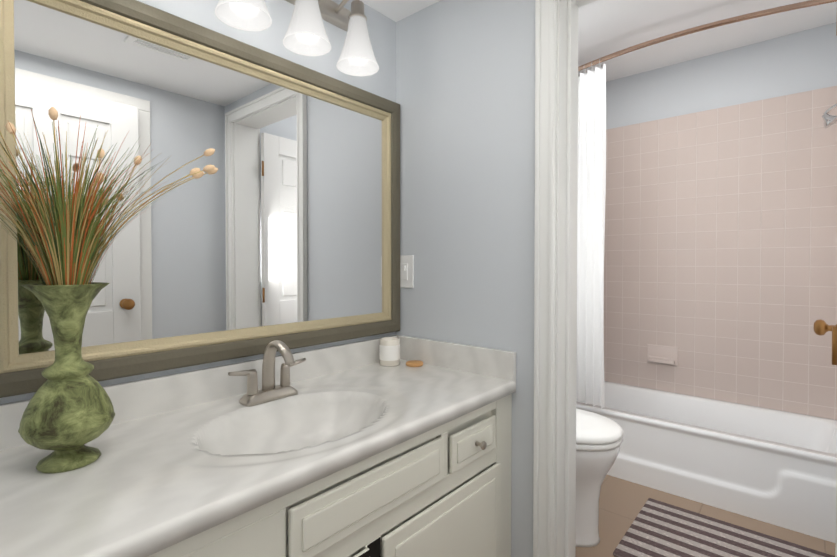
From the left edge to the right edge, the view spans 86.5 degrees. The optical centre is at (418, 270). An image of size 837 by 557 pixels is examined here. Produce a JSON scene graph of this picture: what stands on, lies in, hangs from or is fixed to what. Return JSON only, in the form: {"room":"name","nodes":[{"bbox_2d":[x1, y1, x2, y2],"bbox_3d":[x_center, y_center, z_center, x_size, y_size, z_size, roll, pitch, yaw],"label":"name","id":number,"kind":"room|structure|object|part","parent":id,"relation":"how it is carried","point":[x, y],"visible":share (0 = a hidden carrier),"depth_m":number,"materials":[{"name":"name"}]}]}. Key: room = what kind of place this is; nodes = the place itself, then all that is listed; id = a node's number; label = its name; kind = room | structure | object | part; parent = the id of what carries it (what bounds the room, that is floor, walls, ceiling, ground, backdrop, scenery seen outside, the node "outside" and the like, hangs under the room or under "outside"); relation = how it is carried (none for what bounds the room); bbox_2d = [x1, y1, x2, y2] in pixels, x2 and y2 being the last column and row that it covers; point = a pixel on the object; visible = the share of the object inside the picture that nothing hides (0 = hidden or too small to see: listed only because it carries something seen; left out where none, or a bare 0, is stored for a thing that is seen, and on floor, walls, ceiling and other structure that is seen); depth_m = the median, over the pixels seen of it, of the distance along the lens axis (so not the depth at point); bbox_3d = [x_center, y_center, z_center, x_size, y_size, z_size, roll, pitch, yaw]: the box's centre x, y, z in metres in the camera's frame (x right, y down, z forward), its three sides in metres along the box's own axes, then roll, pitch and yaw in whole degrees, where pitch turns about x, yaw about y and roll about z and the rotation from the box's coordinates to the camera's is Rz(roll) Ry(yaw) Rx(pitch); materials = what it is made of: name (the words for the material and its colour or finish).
{"room":"bathroom","nodes":[
{"label":"bathroom","id":0,"kind":"room"},
{"bbox_2d":[137,0,395,101],"bbox_3d":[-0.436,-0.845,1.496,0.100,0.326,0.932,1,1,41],"label":"wall","id":1,"kind":"structure","parent":0,"point":[381,82],"depth_m":1.52,"materials":[{"name":"grey paint"}]},
{"bbox_2d":[0,0,399,397],"bbox_3d":[-0.526,-0.197,1.376,0.134,0.939,1.246,1,1,41],"label":"mirror","id":2,"kind":"object","parent":1,"relation":"attached to","point":[282,223],"depth_m":1.22,"materials":[{"name":"beige mirror"}]},
{"bbox_2d":[215,0,378,76],"bbox_3d":[-0.423,-0.805,1.278,0.206,0.260,0.790,1,1,41],"label":"sconce","id":3,"kind":"object","parent":1,"relation":"attached to","point":[305,34],"visible":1,"depth_m":1.38,"materials":[{"name":"white glass"}]},
{"bbox_2d":[576,0,836,408],"bbox_3d":[1.306,-0.214,2.297,1.507,1.965,0.193,1,1,41],"label":"shower curtain","id":4,"kind":"object","parent":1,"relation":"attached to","point":[591,216],"visible":0.48,"depth_m":2.53,"materials":[{"name":"white fabric"}]},
{"bbox_3d":[1.306,-1.166,2.282,1.507,0.060,0.192,1,1,41],"label":"rod","id":5,"kind":"part","parent":4,"relation":"part of","materials":[{"name":"brown metal"}]},
{"bbox_2d":[360,0,440,21],"bbox_3d":[-0.080,-1.201,0.679,1.500,0.410,1.700,1,1,41],"label":"ceiling","id":6,"kind":"structure","parent":0,"point":[396,10],"depth_m":1.70,"materials":[{"name":"white paint"}]},
{"bbox_2d":[396,0,534,556],"bbox_3d":[0.525,-0.117,1.396,1.500,2.600,0.150,1,1,41],"label":"wall","id":7,"kind":"structure","parent":0,"point":[465,84],"depth_m":1.57,"materials":[{"name":"grey paint"}]},
{"bbox_2d":[400,255,413,287],"bbox_3d":[-0.055,0.004,1.790,0.084,0.130,0.014,1,1,41],"label":"light switch","id":8,"kind":"object","parent":7,"relation":"attached to","point":[406,271],"visible":0.81,"depth_m":1.78,"materials":[{"name":"white plastic"}]},
{"bbox_2d":[533,0,596,556],"bbox_3d":[0.739,0.122,1.214,0.814,2.127,0.206,1,1,41],"label":"door frame","id":9,"kind":"structure","parent":7,"relation":"attached to","point":[555,242],"depth_m":1.39,"materials":[{"name":"white paint"}]},
{"bbox_2d":[813,30,836,556],"bbox_3d":[1.271,0.164,1.315,0.175,2.030,0.692,1,1,44],"label":"open door","id":10,"kind":"structure","parent":7,"relation":"in","point":[821,327],"depth_m":1.10,"materials":[{"name":"white paint"}]},
{"bbox_3d":[1.465,0.201,1.518,0.175,0.058,0.058,1,1,44],"label":"knob","id":11,"kind":"part","parent":10,"relation":"part of","materials":[{"name":"gold metal"}]},
{"bbox_2d":[575,475,835,556],"bbox_3d":[0.549,1.232,1.446,1.700,0.100,3.825,1,1,41],"label":"floor","id":12,"kind":"structure","parent":0,"point":[622,502],"depth_m":2.12,"materials":[{"name":"beige tile"}]},
{"bbox_2d":[0,335,515,556],"bbox_3d":[-0.428,0.695,1.010,0.580,0.988,1.698,1,1,41],"label":"bathroom vanity","id":13,"kind":"object","parent":12,"relation":"on","point":[355,449],"visible":0.96,"depth_m":1.06,"materials":[{"name":"stone"}]},
{"bbox_2d":[0,107,217,472],"bbox_3d":[-0.652,0.029,0.839,0.353,0.684,0.468,1,1,41],"label":"vase","id":14,"kind":"object","parent":13,"relation":"on","point":[68,413],"visible":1,"depth_m":0.82,"materials":[{"name":"green ceramic"}]},
{"bbox_2d":[228,340,305,406],"bbox_3d":[-0.399,0.283,1.256,0.144,0.171,0.242,1,1,41],"label":"faucet","id":15,"kind":"object","parent":13,"relation":"on","point":[270,395],"depth_m":1.27,"materials":[{"name":"silver metal"}]},
{"bbox_2d":[379,337,399,366],"bbox_3d":[-0.110,0.308,1.696,0.079,0.099,0.079,1,1,41],"label":"candle","id":16,"kind":"object","parent":13,"relation":"on","point":[389,351],"visible":1,"depth_m":1.66,"materials":[{"name":"beige wax"}]},
{"bbox_2d":[406,360,422,366],"bbox_3d":[-0.015,0.352,1.684,0.066,0.012,0.066,1,1,41],"label":"lid","id":17,"kind":"object","parent":13,"relation":"on","point":[414,363],"visible":0.96,"depth_m":1.66,"materials":[{"name":"brown wood"}]},
{"bbox_3d":[0.182,0.505,1.290,0.029,0.025,0.025,1,1,41],"label":"drawer knob","id":18,"kind":"part","parent":13,"relation":"part of","materials":[{"name":"silver metal"}]},
{"bbox_2d":[576,409,622,546],"bbox_3d":[0.583,0.768,2.081,0.694,0.808,0.450,1,1,41],"label":"toilet","id":19,"kind":"object","parent":12,"relation":"on","point":[599,439],"visible":0.21,"depth_m":1.88,"materials":[{"name":"white ceramic"}]},
{"bbox_3d":[0.658,0.697,2.014,0.494,0.058,0.384,1,1,41],"label":"seat lid","id":20,"kind":"part","parent":19,"relation":"part of","materials":[{"name":"white plastic"}]},
{"bbox_2d":[576,381,836,542],"bbox_3d":[1.525,0.981,2.570,1.472,0.367,0.639,1,1,41],"label":"bathtub","id":21,"kind":"object","parent":12,"relation":"on","point":[775,467],"visible":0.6,"depth_m":2.28,"materials":[{"name":"white ceramic"}]},
{"bbox_2d":[613,498,834,556],"bbox_3d":[1.287,1.169,1.789,0.795,0.016,0.570,1,1,41],"label":"bath mat","id":22,"kind":"object","parent":12,"relation":"on","point":[657,528],"visible":1,"depth_m":1.92,"materials":[{"name":"multicoloured fabric"}]},
{"bbox_2d":[578,0,836,81],"bbox_3d":[1.159,-1.374,2.108,1.500,0.110,1.787,1,1,41],"label":"ceiling","id":23,"kind":"structure","parent":0,"point":[606,27],"depth_m":2.42,"materials":[{"name":"white paint"}]},
{"bbox_2d":[605,22,836,419],"bbox_3d":[1.772,-0.140,2.837,1.500,2.600,0.088,1,1,41],"label":"wall","id":24,"kind":"structure","parent":0,"point":[800,62],"depth_m":2.68,"materials":[{"name":"grey paint"}]},
{"bbox_2d":[647,344,677,365],"bbox_3d":[1.588,0.551,2.903,0.180,0.120,0.044,1,1,41],"label":"soap dish","id":25,"kind":"object","parent":24,"relation":"attached to","point":[662,354],"visible":1,"depth_m":2.90,"materials":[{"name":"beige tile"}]},
{"bbox_2d":[604,86,836,419],"bbox_3d":[1.739,-0.099,2.800,1.498,1.782,0.012,1,1,41],"label":"wall tile","id":26,"kind":"structure","parent":24,"relation":"attached to","point":[720,255],"depth_m":2.68,"materials":[{"name":"pink tile"}]},
{"bbox_3d":[1.155,-0.109,0.901,0.100,2.600,3.825,1,1,41],"label":"wall","id":27,"kind":"structure","parent":0,"visible":0},
{"bbox_3d":[2.077,-0.087,2.053,0.012,1.781,0.674,1,1,41],"label":"wall tile","id":28,"kind":"structure","parent":27,"relation":"attached to","visible":0},
{"bbox_2d":[822,104,836,128],"bbox_3d":[2.033,-0.767,2.124,0.160,0.148,0.072,1,1,41],"label":"shower head","id":29,"kind":"object","parent":28,"relation":"attached to","point":[829,120],"visible":1,"depth_m":2.15}
]}

